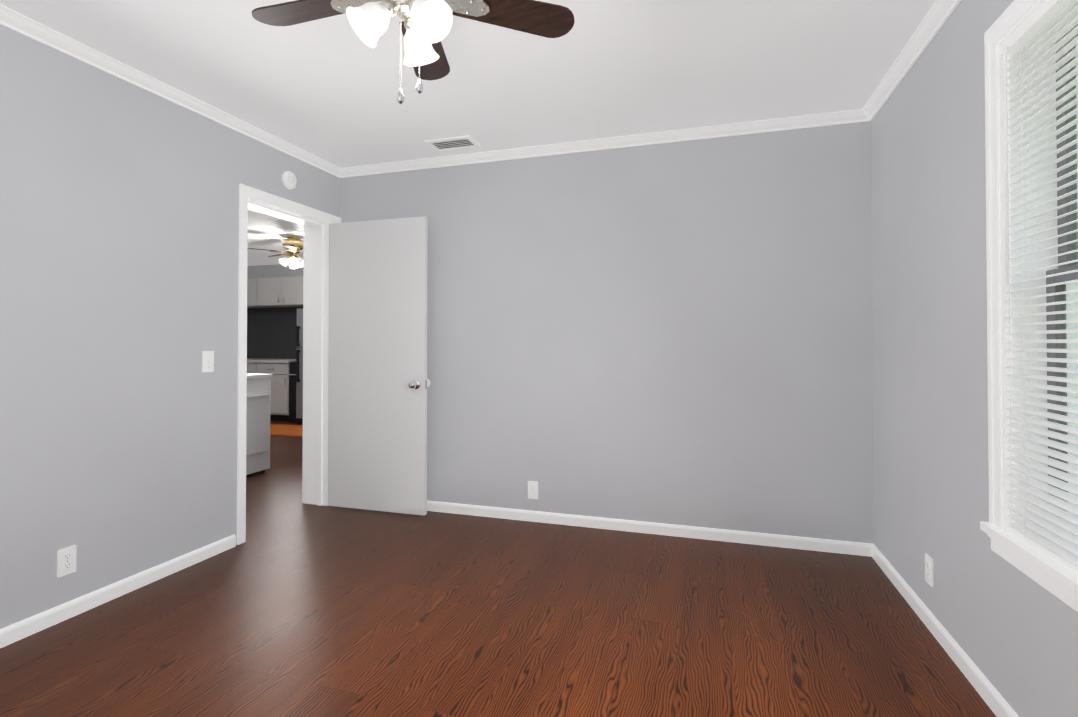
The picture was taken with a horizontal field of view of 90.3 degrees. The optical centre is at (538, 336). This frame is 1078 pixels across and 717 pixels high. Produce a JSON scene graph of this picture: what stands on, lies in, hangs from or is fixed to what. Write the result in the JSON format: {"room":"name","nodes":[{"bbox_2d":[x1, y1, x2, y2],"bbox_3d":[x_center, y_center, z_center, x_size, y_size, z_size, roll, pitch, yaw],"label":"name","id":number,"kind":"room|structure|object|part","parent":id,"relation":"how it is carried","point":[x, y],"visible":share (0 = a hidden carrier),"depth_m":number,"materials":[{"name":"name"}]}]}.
{"room":"empty bedroom","nodes":[
{"label":"empty bedroom","id":0,"kind":"room"},
{"bbox_2d":[0,25,339,628],"bbox_3d":[-1.617,-0.013,3.960,0.205,2.470,7.650,0,-1,17],"label":"wall","id":1,"kind":"structure","parent":0,"point":[119,230],"depth_m":2.47,"materials":[{"name":"grey paint"}]},
{"bbox_2d":[57,545,76,577],"bbox_3d":[-2.018,0.958,2.293,0.007,0.115,0.070,0,-1,17],"label":"electrical outlet","id":2,"kind":"object","parent":1,"relation":"attached to","point":[66,560],"visible":1,"depth_m":2.29,"materials":[{"name":"white plastic"}]},
{"bbox_2d":[0,535,235,647],"bbox_3d":[-2.197,1.162,1.697,0.014,0.068,2.950,0,-1,17],"label":"baseboard","id":3,"kind":"structure","parent":1,"relation":"attached to","point":[22,629],"depth_m":2.43,"materials":[{"name":"white wood"}]},
{"bbox_2d":[0,4,343,177],"bbox_3d":[-2.048,-1.241,2.150,0.050,0.055,3.910,0,-1,17],"label":"crown molding","id":4,"kind":"structure","parent":1,"relation":"attached to","point":[11,19],"depth_m":2.59,"materials":[{"name":"white wood"}]},
{"bbox_2d":[202,351,213,371],"bbox_3d":[-1.814,0.136,2.946,0.016,0.115,0.070,0,-1,17],"label":"light switch","id":5,"kind":"object","parent":1,"relation":"attached to","point":[207,361],"visible":1,"depth_m":2.94,"materials":[{"name":"white plastic"}]},
{"bbox_2d":[237,184,340,544],"bbox_3d":[-1.727,0.162,3.603,0.237,2.113,0.910,0,-1,17],"label":"door frame","id":6,"kind":"structure","parent":1,"relation":"attached to","point":[316,367],"depth_m":3.89,"materials":[{"name":"white wood"}]},
{"bbox_2d":[328,216,427,515],"bbox_3d":[-1.144,0.195,3.762,0.786,2.026,0.173,0,-1,17],"label":"door","id":7,"kind":"structure","parent":6,"relation":"attached to","point":[377,379],"depth_m":3.74,"materials":[{"name":"white wood"}]},
{"bbox_2d":[282,171,296,189],"bbox_3d":[-1.632,-1.028,3.521,0.032,0.116,0.116,0,-1,17],"label":"smoke detector","id":8,"kind":"object","parent":1,"relation":"attached to","point":[289,181],"visible":1,"depth_m":3.50,"materials":[{"name":"white plastic"}]},
{"bbox_2d":[247,264,302,358],"bbox_3d":[-3.080,0.040,8.521,5.285,2.470,0.208,0,-1,17],"label":"wall","id":9,"kind":"structure","parent":0,"point":[271,333],"depth_m":8.82,"materials":[{"name":"black paint"}]},
{"bbox_2d":[247,278,254,307],"bbox_3d":[-4.849,-0.703,8.763,0.967,0.440,0.378,0,-1,17],"label":"upper cabinet","id":10,"kind":"object","parent":9,"relation":"attached to","point":[250,282],"depth_m":8.47,"materials":[{"name":"white wood"}]},
{"bbox_2d":[255,276,302,307],"bbox_3d":[-3.926,-0.706,8.477,0.966,0.440,0.378,0,-1,17],"label":"upper cabinet","id":11,"kind":"object","parent":9,"relation":"attached to","point":[274,292],"depth_m":8.32,"materials":[{"name":"white wood"}]},
{"bbox_2d":[0,0,935,265],"bbox_3d":[-2.482,-1.295,4.242,9.375,0.100,8.060,0,-1,17],"label":"ceiling","id":12,"kind":"structure","parent":0,"point":[327,88],"depth_m":2.53,"materials":[{"name":"paint"}]},
{"bbox_2d":[247,235,303,268],"bbox_3d":[-2.964,-1.024,6.540,0.996,0.388,0.958,0,-1,17],"label":"ceiling fan","id":13,"kind":"object","parent":12,"relation":"hanging from","point":[293,245],"visible":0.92,"depth_m":6.44,"materials":[{"name":"gold metal"}]},
{"bbox_3d":[-2.962,-0.902,6.489,0.299,0.126,0.313,0,-1,17],"label":"lamp shade","id":14,"kind":"part","parent":13,"relation":"part of","materials":[{"name":"white glass"}]},
{"bbox_2d":[252,0,573,103],"bbox_3d":[-0.441,-0.980,1.621,1.004,0.590,1.044,0,-1,17],"label":"fan","id":15,"kind":"object","parent":12,"relation":"hanging from","point":[425,26],"visible":1,"depth_m":1.68,"materials":[{"name":"brown wood"}]},
{"bbox_3d":[-0.387,-0.919,1.625,0.312,0.126,0.302,0,-1,17],"label":"lamp shade","id":16,"kind":"part","parent":15,"relation":"part of","materials":[{"name":"white glass"}]},
{"bbox_2d":[424,135,480,151],"bbox_3d":[-0.557,-1.248,3.474,0.315,0.011,0.190,0,-1,17],"label":"ceiling vent","id":17,"kind":"object","parent":12,"relation":"in","point":[453,143],"visible":1,"depth_m":3.47,"materials":[{"name":"white plastic"}]},
{"bbox_2d":[0,420,995,716],"bbox_3d":[-2.482,1.275,4.213,9.375,0.100,8.060,0,-1,17],"label":"floor","id":18,"kind":"structure","parent":0,"point":[292,606],"depth_m":2.18,"materials":[{"name":"laminate"}]},
{"bbox_2d":[247,362,254,372],"bbox_3d":[-4.493,0.835,8.520,0.593,0.880,0.598,0,-1,17],"label":"base cabinet","id":19,"kind":"object","parent":18,"relation":"on","point":[250,365],"depth_m":8.18,"materials":[{"name":"white wood"}]},
{"bbox_2d":[246,373,271,476],"bbox_3d":[-2.865,0.706,4.688,0.725,1.050,0.690,0,-1,17],"label":"kitchen island","id":20,"kind":"object","parent":18,"relation":"on","point":[258,424],"visible":0.19,"depth_m":4.77,"materials":[{"name":"white wood"}]},
{"bbox_2d":[255,362,288,420],"bbox_3d":[-3.927,0.833,8.345,0.593,0.880,0.598,0,-1,17],"label":"base cabinet","id":21,"kind":"object","parent":18,"relation":"on","point":[278,369],"depth_m":8.03,"materials":[{"name":"white wood"}]},
{"bbox_2d":[247,358,295,361],"bbox_3d":[-4.495,0.374,8.514,1.805,0.040,0.620,0,-1,17],"label":"countertop","id":22,"kind":"structure","parent":21,"relation":"on","point":[248,359],"depth_m":8.12,"materials":[{"name":"grey stone"}]},
{"bbox_2d":[270,424,302,437],"bbox_3d":[-3.371,1.252,7.204,1.500,0.016,0.750,0,-1,17],"label":"kitchen rug","id":23,"kind":"object","parent":18,"relation":"on","point":[286,430],"visible":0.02,"depth_m":7.12,"materials":[{"name":"orange fabric"}]},
{"bbox_2d":[288,361,297,422],"bbox_3d":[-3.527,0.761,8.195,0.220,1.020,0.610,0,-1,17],"label":"oven","id":24,"kind":"object","parent":18,"relation":"on","point":[292,393],"visible":0.29,"depth_m":7.93,"materials":[{"name":"black metal"}]},
{"bbox_2d":[296,309,302,424],"bbox_3d":[-3.070,0.428,7.966,0.730,1.680,0.745,0,-1,17],"label":"fridge","id":25,"kind":"object","parent":18,"relation":"on","point":[299,372],"visible":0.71,"depth_m":7.74,"materials":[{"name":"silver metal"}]},
{"bbox_2d":[340,121,873,543],"bbox_3d":[0.294,-0.017,3.565,3.680,2.470,0.205,0,-1,17],"label":"wall","id":26,"kind":"structure","parent":0,"point":[678,333],"depth_m":3.32,"materials":[{"name":"grey paint"}]},
{"bbox_2d":[528,481,537,498],"bbox_3d":[-0.040,1.013,3.546,0.070,0.115,0.007,0,-1,17],"label":"electrical outlet","id":27,"kind":"object","parent":26,"relation":"attached to","point":[532,489],"visible":1,"depth_m":3.54,"materials":[{"name":"white plastic"}]},
{"bbox_2d":[340,109,867,177],"bbox_3d":[0.175,-1.226,3.483,3.390,0.055,0.050,0,-1,17],"label":"crown molding","id":28,"kind":"structure","parent":26,"relation":"attached to","point":[848,116],"depth_m":3.38,"materials":[{"name":"white wood"}]},
{"bbox_2d":[427,500,867,555],"bbox_3d":[0.169,1.183,3.476,3.485,0.068,0.014,0,-1,17],"label":"baseboard","id":29,"kind":"structure","parent":26,"relation":"attached to","point":[755,538],"depth_m":3.29,"materials":[{"name":"white wood"}]},
{"bbox_2d":[871,0,1077,716],"bbox_3d":[1.358,-0.046,1.083,0.180,2.470,3.910,0,-1,17],"label":"wall","id":30,"kind":"structure","parent":0,"point":[1011,629],"depth_m":2.06,"materials":[{"name":"grey paint"}]},
{"bbox_2d":[860,0,960,120],"bbox_3d":[1.248,-1.253,1.131,0.050,0.055,3.910,0,-1,17],"label":"crown molding","id":31,"kind":"structure","parent":30,"relation":"attached to","point":[934,20],"depth_m":2.34,"materials":[{"name":"white wood"}]},
{"bbox_2d":[925,553,932,586],"bbox_3d":[1.617,0.968,2.227,0.007,0.115,0.070,0,-1,17],"label":"electrical outlet","id":32,"kind":"object","parent":30,"relation":"attached to","point":[928,569],"visible":1,"depth_m":2.22,"materials":[{"name":"white plastic"}]},
{"bbox_2d":[868,543,1018,716],"bbox_3d":[1.265,1.156,1.098,0.014,0.068,3.910,0,-1,17],"label":"baseboard","id":33,"kind":"structure","parent":30,"relation":"attached to","point":[990,695],"depth_m":2.03,"materials":[{"name":"white wood"}]},
{"bbox_2d":[980,0,1077,611],"bbox_3d":[1.367,-0.158,1.176,0.218,1.664,1.128,0,-1,17],"label":"window unit","id":34,"kind":"structure","parent":30,"relation":"in","point":[1065,257],"depth_m":1.62,"materials":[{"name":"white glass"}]},
{"bbox_2d":[1000,0,1077,574],"bbox_3d":[1.294,-0.158,1.198,0.052,1.489,0.912,0,-1,17],"label":"window blinds","id":35,"kind":"object","parent":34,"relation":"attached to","point":[1047,529],"visible":1,"depth_m":1.47,"materials":[{"name":"white plastic"}]}
]}

